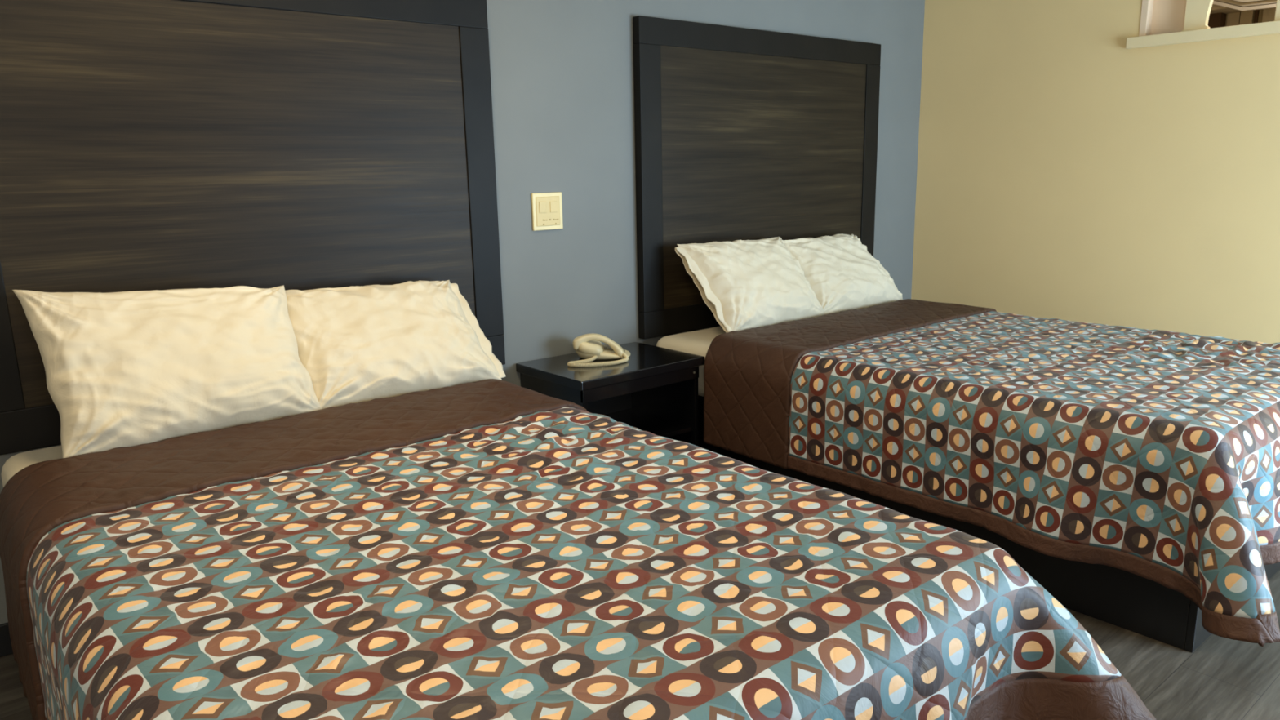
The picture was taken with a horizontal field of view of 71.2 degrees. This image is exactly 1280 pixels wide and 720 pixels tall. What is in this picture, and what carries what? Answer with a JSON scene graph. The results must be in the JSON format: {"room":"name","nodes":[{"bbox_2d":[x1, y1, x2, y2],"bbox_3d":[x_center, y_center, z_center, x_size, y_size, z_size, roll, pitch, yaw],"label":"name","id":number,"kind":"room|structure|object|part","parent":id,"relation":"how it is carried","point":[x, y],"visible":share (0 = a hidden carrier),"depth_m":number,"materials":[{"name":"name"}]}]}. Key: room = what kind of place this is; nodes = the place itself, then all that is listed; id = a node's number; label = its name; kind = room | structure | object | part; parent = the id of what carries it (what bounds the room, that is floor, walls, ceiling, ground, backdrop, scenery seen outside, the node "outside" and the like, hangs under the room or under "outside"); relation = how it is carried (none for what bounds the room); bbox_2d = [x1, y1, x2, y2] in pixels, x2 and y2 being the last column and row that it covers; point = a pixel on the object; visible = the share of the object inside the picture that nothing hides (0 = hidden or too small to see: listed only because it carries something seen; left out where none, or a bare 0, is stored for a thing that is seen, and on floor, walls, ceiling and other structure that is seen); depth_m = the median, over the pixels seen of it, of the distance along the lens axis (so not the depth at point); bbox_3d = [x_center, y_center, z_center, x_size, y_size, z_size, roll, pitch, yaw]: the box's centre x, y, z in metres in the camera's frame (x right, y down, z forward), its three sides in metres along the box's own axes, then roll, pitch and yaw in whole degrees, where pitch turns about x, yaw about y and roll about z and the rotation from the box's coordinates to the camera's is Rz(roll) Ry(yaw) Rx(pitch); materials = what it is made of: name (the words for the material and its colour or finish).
{"room":"hotel room","nodes":[
{"label":"hotel room","id":0,"kind":"room"},
{"bbox_2d":[0,0,924,624],"bbox_3d":[-0.917,-0.575,3.005,6.550,2.460,0.120,-11,16,-39],"label":"wall","id":1,"kind":"structure","parent":0,"point":[562,71],"depth_m":3.52,"materials":[{"name":"blue paint"}]},
{"bbox_2d":[0,622,13,657],"bbox_3d":[-0.858,0.594,3.203,6.335,0.090,0.012,-11,16,-39],"label":"baseboard","id":2,"kind":"structure","parent":1,"relation":"attached to","point":[6,648],"depth_m":2.46,"materials":[{"name":"black wood"}]},
{"bbox_2d":[0,0,505,455],"bbox_3d":[-1.138,-0.497,2.720,1.600,1.293,0.042,-11,16,-39],"label":"headboard","id":3,"kind":"object","parent":1,"relation":"attached to","point":[145,144],"visible":0.77,"depth_m":2.62,"materials":[{"name":"black laminate"}]},
{"bbox_3d":[-1.128,0.079,2.846,1.600,0.114,0.041,-11,16,-39],"label":"rail","id":4,"kind":"part","parent":3,"relation":"part of","materials":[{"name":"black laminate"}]},
{"bbox_3d":[-1.150,-1.078,2.594,1.600,0.103,0.041,-11,16,-39],"label":"rail","id":5,"kind":"part","parent":3,"relation":"part of","materials":[{"name":"black laminate"}]},
{"bbox_2d":[531,191,563,231],"bbox_3d":[-0.351,-0.566,3.405,0.136,0.140,0.014,-11,16,-39],"label":"wall plate","id":6,"kind":"object","parent":1,"relation":"attached to","point":[547,207],"visible":1,"depth_m":3.40,"materials":[{"name":"beige plastic"}]},
{"bbox_2d":[632,15,880,338],"bbox_3d":[0.605,-0.843,4.156,1.600,1.293,0.042,-11,16,-39],"label":"headboard","id":7,"kind":"object","parent":1,"relation":"attached to","point":[740,133],"visible":0.76,"depth_m":3.96,"materials":[{"name":"black laminate"}]},
{"bbox_3d":[0.616,-0.267,4.282,1.600,0.114,0.041,-11,16,-39],"label":"rail","id":8,"kind":"part","parent":7,"relation":"part of","materials":[{"name":"black laminate"}]},
{"bbox_3d":[0.594,-1.424,4.030,1.600,0.103,0.041,-11,16,-39],"label":"rail","id":9,"kind":"part","parent":7,"relation":"part of","materials":[{"name":"black laminate"}]},
{"bbox_3d":[0.604,-0.848,4.156,1.384,1.084,0.033,-11,16,-39],"label":"panel","id":10,"kind":"part","parent":7,"relation":"part of","materials":[{"name":"grey laminate"}]},
{"bbox_2d":[0,569,1279,719],"bbox_3d":[1.826,0.666,3.037,10.400,0.080,3.950,-11,16,-39],"label":"floor","id":11,"kind":"structure","parent":0,"point":[1224,678],"depth_m":2.28,"materials":[{"name":"grey wood"}]},
{"bbox_2d":[515,342,704,446],"bbox_3d":[-0.106,0.273,3.508,0.598,0.560,0.423,-11,16,-39],"label":"nightstand","id":12,"kind":"object","parent":11,"relation":"on","point":[655,391],"visible":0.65,"depth_m":3.45,"materials":[{"name":"black paint"}]},
{"bbox_3d":[-0.319,0.329,3.349,0.020,0.526,0.403,-11,16,-39],"label":"panel","id":13,"kind":"part","parent":12,"relation":"part of","materials":[{"name":"black paint"}]},
{"bbox_2d":[567,333,630,367],"bbox_3d":[-0.155,-0.051,3.444,0.236,0.102,0.268,-1,12,0],"label":"telephone","id":14,"kind":"object","parent":12,"relation":"on","point":[588,347],"visible":1,"depth_m":3.42,"materials":[{"name":"beige plastic"}]},
{"bbox_3d":[-0.158,-0.006,3.390,0.230,0.037,0.142,-1,12,0],"label":"cord","id":15,"kind":"part","parent":14,"relation":"part of","materials":[{"name":"beige plastic"}]},
{"bbox_3d":[-0.239,0.234,3.660,0.522,0.476,0.012,-11,16,-39],"label":"panel","id":16,"kind":"part","parent":12,"relation":"part of","materials":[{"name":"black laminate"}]},
{"bbox_2d":[604,408,693,437],"bbox_3d":[-0.112,0.282,3.517,0.522,0.018,0.381,-11,16,-39],"label":"shelf","id":17,"kind":"object","parent":12,"relation":"attached to","point":[655,422],"depth_m":3.61,"materials":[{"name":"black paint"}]},
{"bbox_3d":[0.095,0.247,3.689,0.020,0.526,0.403,-11,16,-39],"label":"panel","id":18,"kind":"part","parent":12,"relation":"part of","materials":[{"name":"black paint"}]},
{"bbox_2d":[697,395,1279,652],"bbox_3d":[1.248,0.347,3.505,1.227,0.365,2.108,-11,16,-39],"label":"platform","id":19,"kind":"object","parent":11,"relation":"on","point":[1119,597],"visible":0.12,"depth_m":2.55,"materials":[{"name":"black laminate"}]},
{"bbox_2d":[656,308,860,396],"bbox_3d":[1.235,0.059,3.441,1.366,0.225,2.080,-11,16,-39],"label":"mattress","id":20,"kind":"object","parent":19,"relation":"on","point":[695,342],"visible":0.07,"depth_m":3.67,"materials":[{"name":"white fabric"}]},
{"bbox_2d":[675,236,823,333],"bbox_3d":[0.492,-0.329,3.837,0.685,0.367,0.320,-11,16,-39],"label":"pillow","id":21,"kind":"object","parent":20,"relation":"on","point":[745,284],"visible":0.94,"depth_m":3.71,"materials":[{"name":"white fabric"}]},
{"bbox_2d":[782,233,902,315],"bbox_3d":[0.945,-0.413,4.241,0.666,0.344,0.329,-11,16,-39],"label":"pillow","id":22,"kind":"object","parent":20,"relation":"on","point":[840,270],"visible":0.77,"depth_m":4.15,"materials":[{"name":"white fabric"}]},
{"bbox_2d":[702,298,1279,646],"bbox_3d":[1.442,0.165,3.228,1.787,0.461,1.968,-11,16,-39],"label":"bedspread","id":23,"kind":"object","parent":20,"relation":"on","point":[1152,455],"visible":1,"depth_m":2.69,"materials":[{"name":"fabric"}]},
{"bbox_3d":[1.923,0.505,2.724,1.227,0.365,0.020,-11,16,-39],"label":"foot panel","id":24,"kind":"part","parent":19,"relation":"part of","materials":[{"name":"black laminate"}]},
{"bbox_3d":[-0.500,0.694,2.065,1.235,0.365,2.108,-11,16,-39],"label":"platform","id":25,"kind":"object","parent":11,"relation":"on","visible":0},
{"bbox_2d":[0,444,62,487],"bbox_3d":[-0.505,0.404,2.007,1.342,0.225,2.080,-11,16,-39],"label":"mattress","id":26,"kind":"object","parent":25,"relation":"on","point":[17,462],"visible":0.02,"depth_m":2.29,"materials":[{"name":"white fabric"}]},
{"bbox_2d":[12,284,321,457],"bbox_3d":[-1.230,-0.008,2.394,0.668,0.407,0.304,-11,16,-39],"label":"pillow","id":27,"kind":"object","parent":26,"relation":"on","point":[123,369],"visible":0.94,"depth_m":2.30,"materials":[{"name":"white fabric"}]},
{"bbox_2d":[284,280,506,408],"bbox_3d":[-0.790,-0.064,2.803,0.677,0.345,0.350,-11,16,-39],"label":"pillow","id":28,"kind":"object","parent":26,"relation":"on","point":[356,344],"visible":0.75,"depth_m":2.72,"materials":[{"name":"white fabric"}]},
{"bbox_2d":[0,378,1156,719],"bbox_3d":[-0.315,0.528,1.806,1.703,0.489,1.966,-11,16,-39],"label":"bedspread","id":29,"kind":"object","parent":26,"relation":"on","point":[490,548],"visible":1,"depth_m":1.54,"materials":[{"name":"fabric"}]},
{"bbox_2d":[911,0,1279,343],"bbox_3d":[2.791,-0.771,3.581,0.120,2.460,3.750,-11,16,-39],"label":"wall","id":30,"kind":"structure","parent":0,"point":[1067,171],"depth_m":4.22,"materials":[{"name":"beige paint"}]},
{"bbox_2d":[1125,0,1279,48],"bbox_3d":[2.572,-1.552,3.630,0.145,0.447,1.042,-11,16,-39],"label":"window","id":31,"kind":"structure","parent":30,"relation":"in","point":[1162,22],"depth_m":3.86,"materials":[{"name":"beige paint"}]},
{"bbox_3d":[2.281,-1.647,3.982,0.119,0.400,0.028,-11,16,-39],"label":"frame","id":32,"kind":"part","parent":31,"relation":"part of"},
{"bbox_3d":[2.340,-1.633,3.912,0.010,0.400,0.157,-11,16,-39],"label":"pane","id":33,"kind":"part","parent":31,"relation":"part of","materials":[{"name":"beige glass"}]},
{"bbox_3d":[2.391,-1.609,3.800,0.031,0.400,0.130,-11,16,-39],"label":"post","id":34,"kind":"part","parent":31,"relation":"part of","materials":[{"name":"beige paint"}]},
{"bbox_3d":[2.570,-1.355,3.668,0.130,0.047,1.042,-11,16,-39],"label":"sill","id":35,"kind":"part","parent":31,"relation":"part of","materials":[{"name":"beige paint"}]},
{"bbox_3d":[2.641,-1.561,3.559,0.096,0.400,0.128,-11,16,-39],"label":"post","id":36,"kind":"part","parent":31,"relation":"part of","materials":[{"name":"beige paint"}]},
{"bbox_2d":[1225,8,1263,26],"bbox_3d":[3.580,-1.018,4.647,0.090,2.460,3.300,-11,16,-39],"label":"wall","id":37,"kind":"structure","parent":0,"point":[1260,11],"depth_m":4.74,"materials":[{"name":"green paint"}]},
{"bbox_2d":[1208,12,1226,28],"bbox_3d":[3.102,-0.936,5.111,0.078,2.120,0.212,-11,16,-39],"label":"door","id":38,"kind":"structure","parent":37,"relation":"in","point":[1215,20],"depth_m":4.83,"materials":[{"name":"brown wood"}]},
{"bbox_2d":[1209,0,1276,13],"bbox_3d":[3.239,-2.014,4.553,0.244,0.460,0.900,-11,16,-39],"label":"trim","id":39,"kind":"structure","parent":37,"relation":"attached to","point":[1226,6],"depth_m":4.61,"materials":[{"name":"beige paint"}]},
{"bbox_2d":[1226,8,1275,26],"bbox_3d":[3.383,-0.898,4.822,0.023,2.160,0.580,-11,16,-39],"label":"trim","id":40,"kind":"structure","parent":37,"relation":"attached to","point":[1268,15],"depth_m":4.77,"materials":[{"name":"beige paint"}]},
{"bbox_2d":[1253,9,1259,23],"bbox_3d":[3.289,-0.922,4.939,0.014,2.160,0.015,-11,16,-39],"label":"trim","id":41,"kind":"structure","parent":37,"relation":"attached to","point":[1256,11],"depth_m":4.74,"materials":[{"name":"brown wood"}]}
]}

